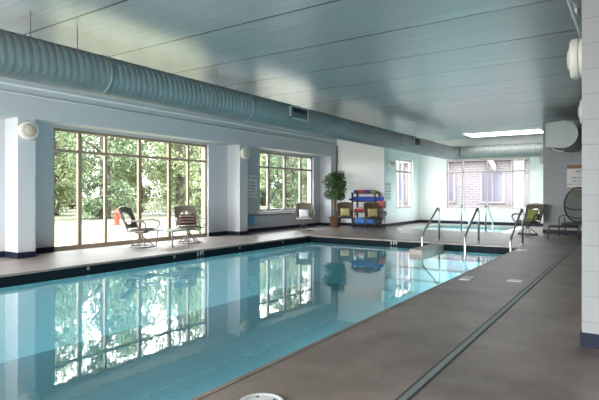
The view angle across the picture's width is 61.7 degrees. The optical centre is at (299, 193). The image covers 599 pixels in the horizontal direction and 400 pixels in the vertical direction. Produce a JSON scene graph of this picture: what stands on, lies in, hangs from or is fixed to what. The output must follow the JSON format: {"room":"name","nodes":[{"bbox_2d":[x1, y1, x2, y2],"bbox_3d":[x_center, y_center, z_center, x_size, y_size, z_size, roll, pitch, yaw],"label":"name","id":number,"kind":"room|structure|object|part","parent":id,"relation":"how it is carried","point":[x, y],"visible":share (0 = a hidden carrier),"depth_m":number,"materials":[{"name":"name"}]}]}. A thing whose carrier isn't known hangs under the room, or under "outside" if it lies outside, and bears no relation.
{"room":"indoor swimming pool","nodes":[
{"label":"indoor swimming pool","id":0,"kind":"room"},
{"bbox_2d":[0,77,336,252],"bbox_3d":[-4.584,-0.465,11.531,0.770,3.610,21.060,0,0,34],"label":"wall","id":1,"kind":"structure","parent":0,"point":[26,166],"depth_m":11.81,"materials":[{"name":"grey"}]},
{"bbox_2d":[18,121,38,139],"bbox_3d":[-5.243,-1.230,9.709,0.162,0.364,0.364,0,0,34],"label":"wall sconce","id":2,"kind":"object","parent":1,"relation":"attached to","point":[28,130],"visible":1,"depth_m":9.65,"materials":[{"name":"white glass"}]},
{"bbox_2d":[54,128,206,250],"bbox_3d":[-4.049,-0.095,12.725,0.090,2.670,4.680,0,0,34],"label":"window","id":3,"kind":"structure","parent":1,"relation":"in","point":[78,151],"depth_m":12.36,"materials":[{"name":"brown"}]},
{"bbox_2d":[0,222,330,258],"bbox_3d":[-4.519,1.183,11.366,0.502,0.115,20.860,0,0,34],"label":"baseboard","id":4,"kind":"structure","parent":1,"relation":"attached to","point":[16,255],"depth_m":15.01,"materials":[{"name":"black rubber"}]},
{"bbox_2d":[0,81,336,141],"bbox_3d":[-4.308,-2.080,11.225,0.030,0.040,20.860,0,0,34],"label":"trim","id":5,"kind":"structure","parent":1,"relation":"attached to","point":[1,82],"depth_m":11.92,"materials":[{"name":"white paint"}]},
{"bbox_2d":[0,90,337,145],"bbox_3d":[-4.278,-1.925,11.235,0.068,0.050,20.710,0,0,34],"label":"conduit","id":6,"kind":"object","parent":1,"relation":"attached to","point":[109,108],"visible":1,"depth_m":11.87,"materials":[{"name":"white metal"}]},
{"bbox_2d":[240,147,249,158],"bbox_3d":[-1.621,-1.230,15.118,0.162,0.364,0.364,0,0,34],"label":"wall sconce","id":7,"kind":"object","parent":1,"relation":"attached to","point":[245,152],"visible":1,"depth_m":15.03,"materials":[{"name":"white glass"}]},
{"bbox_2d":[248,175,256,196],"bbox_3d":[-1.567,-0.250,16.206,0.018,0.720,0.633,0,0,34],"label":"sign","id":8,"kind":"object","parent":1,"relation":"attached to","point":[252,179],"visible":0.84,"depth_m":16.26,"materials":[{"name":"white"}]},
{"bbox_2d":[248,211,317,224],"bbox_3d":[-0.585,0.799,17.508,0.165,0.394,4.396,0,0,34],"label":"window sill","id":9,"kind":"structure","parent":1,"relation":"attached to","point":[251,217],"depth_m":16.22,"materials":[{"name":"grey"}]},
{"bbox_2d":[260,151,311,210],"bbox_3d":[-0.430,-0.425,18.022,0.210,2.010,3.330,0,0,34],"label":"window","id":10,"kind":"structure","parent":1,"relation":"in","point":[268,154],"depth_m":17.92,"materials":[{"name":"beige"}]},
{"bbox_2d":[259,209,315,212],"bbox_3d":[-0.380,0.603,17.988,0.110,0.045,3.470,0,0,34],"label":"trim","id":11,"kind":"structure","parent":1,"relation":"attached to","point":[312,209],"depth_m":17.37,"materials":[{"name":"white paint"}]},
{"bbox_2d":[0,0,581,140],"bbox_3d":[2.312,-2.395,9.042,15.020,0.250,25.000,0,0,34],"label":"ceiling","id":12,"kind":"structure","parent":0,"point":[431,70],"depth_m":7.82,"materials":[{"name":"paint"}]},
{"bbox_2d":[0,11,542,159],"bbox_3d":[-0.123,-1.829,10.881,4.074,0.882,24.575,0,0,42],"label":"spiral duct","id":13,"kind":"object","parent":12,"relation":"hanging from","point":[25,58],"visible":0.97,"depth_m":8.07,"materials":[{"name":"grey metal"}]},
{"bbox_2d":[287,105,308,121],"bbox_3d":[-0.044,-1.720,10.741,0.125,0.280,0.700,0,0,34],"label":"grille","id":14,"kind":"object","parent":13,"relation":"attached to","point":[295,113],"depth_m":10.66,"materials":[{"name":"grey metal"}]},
{"bbox_2d":[412,137,420,146],"bbox_3d":[3.850,-1.720,16.557,0.125,0.280,0.600,0,0,34],"label":"grille","id":15,"kind":"object","parent":13,"relation":"attached to","point":[416,141],"depth_m":16.49,"materials":[{"name":"grey metal"}]},
{"bbox_2d":[462,128,542,137],"bbox_3d":[7.527,-2.244,18.428,2.700,0.048,1.400,0,0,34],"label":"ceiling light","id":16,"kind":"object","parent":12,"relation":"attached to","point":[528,130],"visible":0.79,"depth_m":18.30,"materials":[{"name":"white paint"}]},
{"bbox_2d":[566,0,581,38],"bbox_3d":[3.380,-2.215,6.161,0.060,0.111,20.800,0,0,34],"label":"conduit","id":17,"kind":"object","parent":12,"relation":"attached to","point":[573,11],"visible":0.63,"depth_m":6.14,"materials":[{"name":"white metal"}]},
{"bbox_2d":[0,222,598,399],"bbox_3d":[2.350,1.290,9.017,14.530,0.100,24.600,0,0,34],"label":"floor","id":18,"kind":"structure","parent":0,"point":[533,351],"depth_m":4.42,"materials":[{"name":"concrete"}]},
{"bbox_2d":[118,206,159,247],"bbox_3d":[-3.803,0.765,11.786,0.803,0.948,0.782,0,0,10],"label":"swivel chair","id":19,"kind":"object","parent":18,"relation":"on","point":[122,209],"visible":0.99,"depth_m":11.74,"materials":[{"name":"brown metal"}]},
{"bbox_3d":[-4.065,0.560,11.831,0.250,0.472,0.548,0,0,10],"label":"backrest","id":20,"kind":"part","parent":19,"relation":"part of","materials":[{"name":"brown wicker"}]},
{"bbox_3d":[-4.045,0.580,11.828,0.312,0.577,0.600,0,0,10],"label":"frame","id":21,"kind":"part","parent":19,"relation":"part of","materials":[{"name":"brown wicker"}]},
{"bbox_3d":[-3.764,0.727,11.448,0.612,0.271,0.109,0,0,13],"label":"armrest","id":22,"kind":"part","parent":19,"relation":"part of","materials":[{"name":"grey metal"}]},
{"bbox_3d":[-3.687,0.865,11.765,0.553,0.056,0.641,0,0,10],"label":"seat frame","id":23,"kind":"part","parent":19,"relation":"part of","materials":[{"name":"grey metal"}]},
{"bbox_2d":[130,228,157,230],"bbox_3d":[-3.687,0.837,11.765,0.489,0.084,0.560,0,0,10],"label":"seat cushion","id":24,"kind":"object","parent":19,"relation":"on","point":[137,229],"depth_m":11.58,"materials":[{"name":"grey fabric"}]},
{"bbox_3d":[-3.653,0.727,12.090,0.612,0.271,0.109,0,0,7],"label":"armrest","id":25,"kind":"part","parent":19,"relation":"part of","materials":[{"name":"grey metal"}]},
{"bbox_2d":[155,228,188,246],"bbox_3d":[-3.026,1.037,11.943,0.504,0.394,0.644,0,0,24],"label":"side table","id":26,"kind":"object","parent":18,"relation":"on","point":[172,230],"visible":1,"depth_m":11.76,"materials":[{"name":"grey"}]},
{"bbox_2d":[173,205,206,243],"bbox_3d":[-2.861,0.765,12.880,0.782,0.948,0.803,0,0,-28],"label":"swivel chair","id":27,"kind":"object","parent":18,"relation":"on","point":[177,209],"visible":0.89,"depth_m":12.98,"materials":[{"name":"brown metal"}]},
{"bbox_3d":[-2.977,0.580,13.097,0.600,0.577,0.312,0,0,-28],"label":"frame","id":28,"kind":"part","parent":27,"relation":"part of","materials":[{"name":"grey metal"}]},
{"bbox_3d":[-2.987,0.560,13.115,0.548,0.472,0.250,0,0,-28],"label":"backrest","id":29,"kind":"part","parent":27,"relation":"part of","materials":[{"name":"brown wicker"}]},
{"bbox_2d":[179,214,194,224],"bbox_3d":[-2.929,0.660,13.007,0.400,0.281,0.162,0,0,-28],"label":"throw pillow","id":30,"kind":"object","parent":27,"relation":"on","point":[185,219],"visible":0.99,"depth_m":12.97,"materials":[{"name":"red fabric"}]},
{"bbox_2d":[177,225,202,227],"bbox_3d":[-2.806,0.837,12.777,0.560,0.084,0.489,0,0,-28],"label":"seat cushion","id":31,"kind":"object","parent":27,"relation":"on","point":[185,226],"depth_m":12.60,"materials":[{"name":"grey fabric"}]},
{"bbox_2d":[0,235,521,399],"bbox_3d":[-1.201,1.973,7.436,6.110,1.474,14.460,0,0,34],"label":"swimming pool","id":32,"kind":"object","parent":18,"relation":"in","point":[106,330],"visible":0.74,"depth_m":9.17,"materials":[{"name":"liquid"}]},
{"bbox_2d":[240,393,282,399],"bbox_3d":[-0.227,1.236,2.968,0.280,0.009,0.280,0,0,34],"label":"lid","id":33,"kind":"object","parent":18,"relation":"on","point":[256,396],"visible":1,"depth_m":3.04,"materials":[{"name":"white plastic"}]},
{"bbox_2d":[293,202,315,230],"bbox_3d":[0.160,0.765,17.150,0.782,0.948,0.803,0,0,0],"label":"swivel chair","id":34,"kind":"object","parent":18,"relation":"on","point":[303,205],"visible":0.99,"depth_m":17.35,"materials":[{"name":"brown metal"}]},
{"bbox_2d":[299,210,308,216],"bbox_3d":[0.159,0.669,17.292,0.340,0.262,0.144,0,0,0],"label":"throw pillow","id":35,"kind":"object","parent":34,"relation":"on","point":[302,213],"visible":1,"depth_m":17.25,"materials":[{"name":"white fabric"}]},
{"bbox_3d":[0.159,0.560,17.416,0.548,0.472,0.250,0,0,0],"label":"backrest","id":36,"kind":"part","parent":34,"relation":"part of","materials":[{"name":"brown wicker"}]},
{"bbox_3d":[0.159,0.580,17.395,0.600,0.577,0.312,0,0,0],"label":"frame","id":37,"kind":"part","parent":34,"relation":"part of","materials":[{"name":"brown wicker"}]},
{"bbox_2d":[321,169,346,226],"bbox_3d":[1.375,0.158,18.832,1.025,2.164,0.985,0,0,-20],"label":"potted ficus","id":38,"kind":"object","parent":18,"relation":"on","point":[336,178],"visible":0.98,"depth_m":18.71,"materials":[{"name":"green plant"}]},
{"bbox_2d":[335,202,356,228],"bbox_3d":[1.652,0.761,18.005,0.782,0.941,0.833,0,0,4],"label":"patio chair","id":39,"kind":"object","parent":18,"relation":"on","point":[344,205],"visible":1,"depth_m":18.23,"materials":[{"name":"brown wicker"}]},
{"bbox_2d":[340,208,349,215],"bbox_3d":[1.663,0.660,18.166,0.360,0.281,0.150,0,0,4],"label":"throw pillow","id":40,"kind":"object","parent":39,"relation":"on","point":[344,212],"visible":1,"depth_m":18.12,"materials":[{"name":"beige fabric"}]},
{"bbox_3d":[1.671,0.560,18.285,0.548,0.472,0.250,0,0,4],"label":"backrest","id":41,"kind":"part","parent":39,"relation":"part of","materials":[{"name":"brown wicker"}]},
{"bbox_2d":[351,192,380,227],"bbox_3d":[2.485,0.590,18.771,1.000,1.300,0.460,0,0,34],"label":"shelf rack","id":42,"kind":"object","parent":18,"relation":"on","point":[352,193],"visible":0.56,"depth_m":18.66,"materials":[{"name":"black plastic"}]},
{"bbox_3d":[1.992,0.590,18.861,0.056,1.300,0.056,0,0,34],"label":"post","id":43,"kind":"part","parent":42,"relation":"part of","materials":[{"name":"black plastic"}]},
{"bbox_2d":[355,217,376,223],"bbox_3d":[2.457,1.002,18.766,0.840,0.220,0.400,0,0,34],"label":"storage bin","id":44,"kind":"object","parent":42,"relation":"on","point":[358,220],"visible":0.61,"depth_m":18.61,"materials":[{"name":"blue plastic"}]},
{"bbox_3d":[2.485,-0.028,18.771,1.000,0.036,0.460,0,0,34],"label":"shelf","id":45,"kind":"part","parent":42,"relation":"part of","materials":[{"name":"black plastic"}]},
{"bbox_2d":[349,198,383,200],"bbox_3d":[2.502,0.210,18.760,1.300,0.080,0.330,0,0,34],"label":"kickboard","id":46,"kind":"object","parent":42,"relation":"on","point":[354,199],"visible":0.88,"depth_m":18.63,"materials":[{"name":"blue plastic"}]},
{"bbox_2d":[353,197,383,198],"bbox_3d":[2.568,0.133,18.716,1.120,0.070,0.330,0,0,34],"label":"kickboard","id":47,"kind":"object","parent":46,"relation":"on","point":[353,197],"visible":0.94,"depth_m":18.51,"materials":[{"name":"blue plastic"}]},
{"bbox_3d":[2.756,0.590,18.349,0.056,1.300,0.056,0,0,34],"label":"post","id":48,"kind":"part","parent":42,"relation":"part of","materials":[{"name":"black plastic"}]},
{"bbox_2d":[363,202,386,229],"bbox_3d":[2.596,0.761,17.546,0.782,0.941,0.833,0,0,-3],"label":"patio chair","id":49,"kind":"object","parent":18,"relation":"on","point":[369,205],"visible":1,"depth_m":17.78,"materials":[{"name":"brown wicker"}]},
{"bbox_3d":[2.581,0.560,17.826,0.548,0.472,0.250,0,0,-3],"label":"backrest","id":50,"kind":"part","parent":49,"relation":"part of","materials":[{"name":"brown wicker"}]},
{"bbox_3d":[2.582,0.580,17.806,0.600,0.577,0.312,0,0,-3],"label":"frame","id":51,"kind":"part","parent":49,"relation":"part of","materials":[{"name":"brown wicker"}]},
{"bbox_2d":[368,209,377,216],"bbox_3d":[2.587,0.660,17.706,0.360,0.281,0.150,0,0,-3],"label":"throw pillow","id":52,"kind":"object","parent":49,"relation":"on","point":[371,212],"visible":1,"depth_m":17.66,"materials":[{"name":"beige fabric"}]},
{"bbox_2d":[377,201,385,228],"bbox_3d":[2.972,0.745,18.133,0.280,0.990,0.280,0,0,34],"label":"box","id":53,"kind":"object","parent":18,"relation":"on","point":[382,203],"visible":0.83,"depth_m":18.05,"materials":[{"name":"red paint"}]},
{"bbox_2d":[421,207,439,268],"bbox_3d":[3.408,1.248,12.961,0.110,1.784,1.379,0,0,34],"label":"pool handrail","id":54,"kind":"object","parent":18,"relation":"attached to","point":[437,208],"visible":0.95,"depth_m":13.13,"materials":[{"name":"silver metal"}]},
{"bbox_2d":[406,224,521,232],"bbox_3d":[6.126,1.744,18.403,3.440,1.032,3.640,0,0,34],"label":"basin","id":55,"kind":"object","parent":18,"relation":"in","point":[432,224],"visible":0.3,"depth_m":19.13,"materials":[{"name":"teal paint"}]},
{"bbox_2d":[416,225,513,231],"bbox_3d":[6.126,1.280,18.403,3.200,0.001,3.400,0,0,34],"label":"water","id":56,"kind":"object","parent":55,"relation":"in","point":[442,227],"visible":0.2,"depth_m":18.59,"materials":[{"name":"teal liquid"}]},
{"bbox_2d":[460,204,469,231],"bbox_3d":[5.626,1.038,16.992,0.110,1.404,1.049,0,0,34],"label":"handrail","id":57,"kind":"object","parent":18,"relation":"on","point":[462,204],"visible":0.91,"depth_m":16.73,"materials":[{"name":"silver metal"}]},
{"bbox_2d":[459,276,474,279],"bbox_3d":[2.470,1.236,7.372,0.150,0.008,0.360,0,0,34],"label":"deck plate","id":58,"kind":"object","parent":18,"relation":"on","point":[464,277],"visible":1,"depth_m":7.33,"materials":[{"name":"white plastic"}]},
{"bbox_2d":[464,208,479,251],"bbox_3d":[4.367,1.248,12.668,0.110,1.784,1.359,0,0,34],"label":"pool handrail","id":59,"kind":"object","parent":18,"relation":"on","point":[477,209],"visible":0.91,"depth_m":12.83,"materials":[{"name":"silver metal"}]},
{"bbox_2d":[395,242,580,399],"bbox_3d":[2.204,1.243,5.384,0.072,0.014,17.800,0,0,34],"label":"drain","id":60,"kind":"object","parent":18,"relation":"on","point":[429,375],"visible":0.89,"depth_m":4.14,"materials":[{"name":"grey metal"}]},
{"bbox_2d":[485,204,493,231],"bbox_3d":[6.305,1.038,16.640,0.110,1.404,1.079,0,0,34],"label":"handrail","id":61,"kind":"object","parent":18,"relation":"on","point":[486,205],"visible":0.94,"depth_m":16.23,"materials":[{"name":"silver metal"}]},
{"bbox_2d":[507,279,523,281],"bbox_3d":[3.082,1.236,7.155,0.200,0.008,0.180,0,0,34],"label":"deck plate","id":62,"kind":"object","parent":18,"relation":"on","point":[512,280],"visible":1,"depth_m":7.13,"materials":[{"name":"white plastic"}]},
{"bbox_2d":[510,209,523,250],"bbox_3d":[5.153,1.248,11.864,0.110,1.784,1.499,0,0,34],"label":"pool handrail","id":63,"kind":"object","parent":18,"relation":"on","point":[521,212],"visible":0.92,"depth_m":12.12,"materials":[{"name":"silver metal"}]},
{"bbox_2d":[511,203,544,234],"bbox_3d":[7.065,0.765,15.367,0.803,0.948,0.782,0,0,-34],"label":"swivel chair","id":64,"kind":"object","parent":18,"relation":"on","point":[540,207],"visible":0.92,"depth_m":15.35,"materials":[{"name":"brown wicker"}]},
{"bbox_2d":[515,220,537,222],"bbox_3d":[6.968,0.837,15.301,0.489,0.084,0.560,0,0,-34],"label":"seat cushion","id":65,"kind":"object","parent":64,"relation":"on","point":[520,221],"depth_m":15.10,"materials":[{"name":"grey fabric"}]},
{"bbox_2d":[526,209,538,219],"bbox_3d":[7.191,0.641,15.453,0.160,0.318,0.360,0,0,-34],"label":"throw pillow","id":66,"kind":"object","parent":64,"relation":"on","point":[531,213],"visible":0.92,"depth_m":15.42,"materials":[{"name":"green fabric"}]},
{"bbox_3d":[7.285,0.560,15.516,0.250,0.472,0.548,0,0,-34],"label":"backrest","id":67,"kind":"part","parent":64,"relation":"part of","materials":[{"name":"brown wicker"}]},
{"bbox_3d":[7.268,0.580,15.504,0.312,0.577,0.600,0,0,-34],"label":"frame","id":68,"kind":"part","parent":64,"relation":"part of","materials":[{"name":"brown wicker"}]},
{"bbox_2d":[547,225,580,240],"bbox_3d":[7.195,1.044,13.656,0.786,0.378,0.526,0,0,26],"label":"ottoman","id":69,"kind":"object","parent":18,"relation":"on","point":[549,226],"visible":1,"depth_m":13.53,"materials":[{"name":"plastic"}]},
{"bbox_3d":[7.195,0.880,13.656,0.738,0.032,0.507,0,0,26],"label":"frame","id":70,"kind":"part","parent":69,"relation":"part of","materials":[{"name":"brown metal"}]},
{"bbox_2d":[558,187,581,236],"bbox_3d":[7.992,0.511,14.509,0.764,1.446,0.777,0,0,42],"label":"lounge chair","id":71,"kind":"object","parent":18,"relation":"on","point":[573,199],"visible":0.56,"depth_m":14.74,"materials":[{"name":"black plastic"}]},
{"bbox_3d":[7.943,0.860,14.455,0.600,0.060,0.560,0,0,42],"label":"seat","id":72,"kind":"part","parent":71,"relation":"part of","materials":[{"name":"black plastic"}]},
{"bbox_3d":[8.170,0.310,14.708,0.764,1.043,0.243,0,0,42],"label":"frame","id":73,"kind":"part","parent":71,"relation":"part of","materials":[{"name":"black plastic"}]},
{"bbox_2d":[329,217,340,226],"bbox_3d":[1.343,1.050,18.863,0.470,0.380,0.470,0,0,34],"label":"pot","id":74,"kind":"object","parent":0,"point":[333,223],"depth_m":18.71,"materials":[{"name":"brown ceramic"}]},
{"bbox_2d":[337,139,378,223],"bbox_3d":[2.096,-0.465,19.610,2.320,3.610,0.200,0,0,34],"label":"wall","id":75,"kind":"structure","parent":0,"point":[359,162],"depth_m":19.37,"materials":[{"name":"white paint"}]},
{"bbox_2d":[379,147,419,223],"bbox_3d":[4.183,-0.465,20.463,0.200,3.610,3.940,0,0,34],"label":"wall","id":76,"kind":"structure","parent":0,"point":[394,215],"depth_m":19.66,"materials":[{"name":"white paint"}]},
{"bbox_2d":[385,182,390,199],"bbox_3d":[3.379,-0.100,19.062,0.018,0.680,0.502,0,0,34],"label":"sign","id":77,"kind":"object","parent":76,"relation":"attached to","point":[387,184],"visible":1,"depth_m":18.99,"materials":[{"name":"white"}]},
{"bbox_2d":[388,161,394,172],"bbox_3d":[3.482,-1.028,19.066,0.189,0.457,0.430,0,0,34],"label":"emergency light","id":78,"kind":"object","parent":76,"relation":"attached to","point":[390,163],"visible":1,"depth_m":19.05,"materials":[{"name":"grey plastic"}]},
{"bbox_2d":[396,159,410,208],"bbox_3d":[4.204,-0.415,20.521,0.090,1.990,1.780,0,0,34],"label":"window","id":79,"kind":"structure","parent":76,"relation":"in","point":[398,160],"depth_m":20.54,"materials":[{"name":"beige"}]},
{"bbox_2d":[420,135,542,222],"bbox_3d":[7.712,-0.465,20.350,5.790,3.610,0.200,0,0,34],"label":"wall","id":80,"kind":"structure","parent":0,"point":[433,170],"depth_m":20.94,"materials":[{"name":"white paint"}]},
{"bbox_2d":[340,220,542,226],"bbox_3d":[5.586,1.183,20.340,8.234,0.115,3.087,0,0,-1],"label":"baseboard","id":81,"kind":"structure","parent":80,"relation":"attached to","point":[414,221],"depth_m":20.11,"materials":[{"name":"blue rubber"}]},
{"bbox_2d":[447,157,529,208],"bbox_3d":[7.626,-0.425,20.401,3.250,2.010,0.090,0,0,34],"label":"window","id":82,"kind":"structure","parent":80,"relation":"in","point":[448,161],"depth_m":20.37,"materials":[{"name":"beige"}]},
{"bbox_2d":[543,120,581,230],"bbox_3d":[9.817,-0.465,16.654,2.620,3.610,3.600,0,0,34],"label":"wall","id":83,"kind":"structure","parent":0,"point":[555,189],"depth_m":15.69,"materials":[{"name":"white paint"}]},
{"bbox_2d":[539,153,542,163],"bbox_3d":[7.854,-1.160,16.223,0.162,0.364,0.364,0,0,34],"label":"wall sconce","id":84,"kind":"object","parent":83,"relation":"attached to","point":[541,154],"visible":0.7,"depth_m":16.10,"materials":[{"name":"grey plastic"}]},
{"bbox_2d":[546,121,581,152],"bbox_3d":[7.768,-1.591,14.619,0.796,0.863,2.001,0,0,34],"label":"duct","id":85,"kind":"object","parent":83,"relation":"attached to","point":[561,136],"visible":0.97,"depth_m":13.86,"materials":[{"name":"grey metal"}]},
{"bbox_2d":[567,165,581,186],"bbox_3d":[8.550,-0.550,15.320,0.660,0.680,0.018,0,0,34],"label":"warning sign","id":86,"kind":"object","parent":83,"relation":"attached to","point":[574,172],"visible":0.61,"depth_m":15.39,"materials":[{"name":"white"}]},
{"bbox_2d":[582,0,598,333],"bbox_3d":[7.684,-0.465,8.195,4.750,3.610,12.830,0,0,34],"label":"wall","id":87,"kind":"structure","parent":0,"point":[590,8],"depth_m":4.05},
{"bbox_2d":[543,229,598,348],"bbox_3d":[6.065,1.183,10.644,4.292,0.115,17.710,0,0,13],"label":"baseboard","id":88,"kind":"structure","parent":87,"relation":"attached to","point":[589,340],"depth_m":4.06,"materials":[{"name":"blue rubber"}]},
{"bbox_2d":[567,38,581,78],"bbox_3d":[2.527,-1.230,4.566,0.162,0.364,0.364,0,0,34],"label":"wall sconce","id":89,"kind":"object","parent":87,"relation":"attached to","point":[574,54],"visible":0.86,"depth_m":4.44,"materials":[{"name":"white glass"}]},
{"bbox_2d":[578,99,581,123],"bbox_3d":[4.233,-1.230,7.455,0.162,0.364,0.364,0,0,34],"label":"wall sconce","id":90,"kind":"object","parent":87,"relation":"attached to","point":[580,103],"visible":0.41,"depth_m":7.35,"materials":[{"name":"white glass"}]},
{"label":"outside","id":91,"kind":"structure","parent":0,"visible":0},
{"bbox_2d":[112,211,196,215],"bbox_3d":[14.018,1.365,46.094,40.000,0.030,47.800,0,0,34],"label":"driveway","id":92,"kind":"structure","parent":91,"point":[147,212],"depth_m":34.69,"materials":[{"name":"grey concrete"}]},
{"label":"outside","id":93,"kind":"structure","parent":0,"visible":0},
{"bbox_2d":[55,198,295,245],"bbox_3d":[-30.417,1.380,44.439,220.000,0.001,200.000,0,0,34],"label":"lawn","id":94,"kind":"structure","parent":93,"point":[65,225],"depth_m":20.64,"materials":[{"name":"green plant"}]},
{"bbox_2d":[58,134,75,206],"bbox_3d":[-19.126,-5.357,37.570,5.623,13.936,4.954,0,0,-42],"label":"evergreen tree","id":95,"kind":"object","parent":94,"relation":"on","point":[59,134],"visible":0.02,"depth_m":38.21,"materials":[{"name":"green plant"}]},
{"bbox_2d":[55,131,87,215],"bbox_3d":[-15.461,-3.857,31.869,4.960,10.885,5.383,0,0,-43],"label":"broadleaf tree","id":96,"kind":"object","parent":94,"relation":"on","point":[60,172],"visible":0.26,"depth_m":31.51,"materials":[{"name":"green plant"}]},
{"bbox_2d":[61,134,99,208],"bbox_3d":[-21.066,-4.993,46.600,6.036,13.247,6.551,0,0,-6],"label":"broadleaf tree","id":97,"kind":"object","parent":94,"relation":"on","point":[72,186],"visible":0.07,"depth_m":46.06,"materials":[{"name":"green plant"}]},
{"bbox_2d":[55,132,147,218],"bbox_3d":[-10.715,-4.496,28.135,5.148,12.163,5.209,0,0,7],"label":"broadleaf tree","id":98,"kind":"object","parent":94,"relation":"on","point":[96,203],"visible":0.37,"depth_m":27.71,"materials":[{"name":"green plant"}]},
{"bbox_2d":[113,208,120,224],"bbox_3d":[-8.043,0.998,22.136,0.408,0.765,0.374,0,0,34],"label":"fire hydrant","id":99,"kind":"object","parent":94,"relation":"on","point":[116,216],"visible":0.84,"depth_m":22.02,"materials":[{"name":"red metal"}]},
{"bbox_2d":[84,135,150,209],"bbox_3d":[-15.146,-5.016,43.259,5.603,13.238,5.669,0,0,4],"label":"broadleaf tree","id":100,"kind":"object","parent":94,"relation":"on","point":[98,160],"visible":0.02,"depth_m":42.54,"materials":[{"name":"green plant"}]},
{"bbox_2d":[109,139,166,212],"bbox_3d":[-11.574,-3.796,36.660,5.320,10.759,4.903,0,0,21],"label":"broadleaf tree","id":101,"kind":"object","parent":94,"relation":"on","point":[148,189],"visible":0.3,"depth_m":36.20,"materials":[{"name":"green plant"}]},
{"bbox_2d":[149,143,175,203],"bbox_3d":[-16.817,-5.112,65.749,6.149,13.495,6.673,0,0,-15],"label":"broadleaf tree","id":102,"kind":"object","parent":94,"relation":"on","point":[156,143],"visible":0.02,"depth_m":65.19,"materials":[{"name":"green plant"}]},
{"bbox_2d":[143,142,201,214],"bbox_3d":[-7.691,-3.562,32.851,4.681,10.273,5.080,0,0,-43],"label":"broadleaf tree","id":103,"kind":"object","parent":94,"relation":"on","point":[179,167],"visible":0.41,"depth_m":32.42,"materials":[{"name":"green plant"}]},
{"bbox_2d":[160,142,197,206],"bbox_3d":[-11.279,-4.097,48.215,5.188,11.385,5.630,0,0,4],"label":"broadleaf tree","id":104,"kind":"object","parent":94,"relation":"on","point":[172,201],"visible":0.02,"depth_m":47.96,"materials":[{"name":"green plant"}]},
{"bbox_2d":[172,146,201,210],"bbox_3d":[-8.242,-4.525,41.500,5.174,12.223,5.234,0,0,-34],"label":"broadleaf tree","id":105,"kind":"object","parent":94,"relation":"on","point":[197,157],"visible":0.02,"depth_m":40.90,"materials":[{"name":"green plant"}]},
{"bbox_2d":[184,191,201,233],"bbox_3d":[-3.274,0.642,16.514,1.001,1.487,0.920,0,0,34],"label":"bush","id":106,"kind":"object","parent":94,"relation":"on","point":[197,199],"visible":0.39,"depth_m":16.37,"materials":[{"name":"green plant"}]},
{"bbox_2d":[260,154,265,188],"bbox_3d":[-4.373,-3.576,37.828,5.095,10.303,4.695,0,0,41],"label":"broadleaf tree","id":107,"kind":"object","parent":94,"relation":"on","point":[261,186],"visible":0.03,"depth_m":37.68,"materials":[{"name":"green plant"}]},
{"bbox_2d":[260,154,265,203],"bbox_3d":[-5.048,-3.842,47.351,5.368,10.855,4.946,0,0,-2],"label":"broadleaf tree","id":108,"kind":"object","parent":94,"relation":"on","point":[263,173],"visible":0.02,"depth_m":47.36,"materials":[{"name":"green plant"}]},
{"bbox_2d":[260,155,277,205],"bbox_3d":[-4.013,-4.782,59.517,5.462,12.756,5.399,0,0,-38],"label":"broadleaf tree","id":109,"kind":"object","parent":94,"relation":"on","point":[263,192],"visible":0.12,"depth_m":59.02,"materials":[{"name":"green plant"}]},
{"bbox_2d":[261,155,306,207],"bbox_3d":[-0.996,-4.056,43.393,4.819,11.252,4.763,0,0,34],"label":"broadleaf tree","id":110,"kind":"object","parent":94,"relation":"on","point":[291,177],"visible":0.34,"depth_m":42.87,"materials":[{"name":"green plant"}]},
{"bbox_2d":[271,155,302,203],"bbox_3d":[-1.303,-4.436,52.828,4.277,12.032,4.855,0,0,27],"label":"broadleaf tree","id":111,"kind":"object","parent":94,"relation":"on","point":[281,157],"visible":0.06,"depth_m":52.26,"materials":[{"name":"green plant"}]},
{"bbox_2d":[292,159,306,201],"bbox_3d":[-0.084,-4.047,64.917,5.579,11.282,5.141,0,0,15],"label":"broadleaf tree","id":112,"kind":"object","parent":94,"relation":"on","point":[305,183],"visible":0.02,"depth_m":64.42,"materials":[{"name":"green plant"}]},
{"bbox_2d":[302,164,306,201],"bbox_3d":[2.240,-3.894,57.646,4.995,10.962,5.421,0,0,-7],"label":"broadleaf tree","id":113,"kind":"object","parent":94,"relation":"on","point":[304,181],"visible":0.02,"depth_m":57.94,"materials":[{"name":"green plant"}]},
{"bbox_2d":[396,159,528,207],"bbox_3d":[10.662,-0.645,25.536,15.300,4.050,1.300,0,0,34],"label":"neighbouring building","id":114,"kind":"structure","parent":94,"relation":"on","point":[499,183],"depth_m":26.02,"materials":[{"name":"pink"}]},
{"bbox_3d":[5.627,-0.370,28.712,1.000,1.500,0.015,0,0,34],"label":"pane","id":115,"kind":"part","parent":114,"relation":"part of","materials":[{"name":"grey glass"}]},
{"bbox_3d":[7.871,-0.370,27.209,1.000,1.500,0.015,0,0,34],"label":"pane","id":116,"kind":"part","parent":114,"relation":"part of","materials":[{"name":"grey glass"}]},
{"bbox_3d":[9.948,-0.370,25.818,1.000,1.500,0.015,0,0,34],"label":"pane","id":117,"kind":"part","parent":114,"relation":"part of","materials":[{"name":"grey glass"}]}
]}

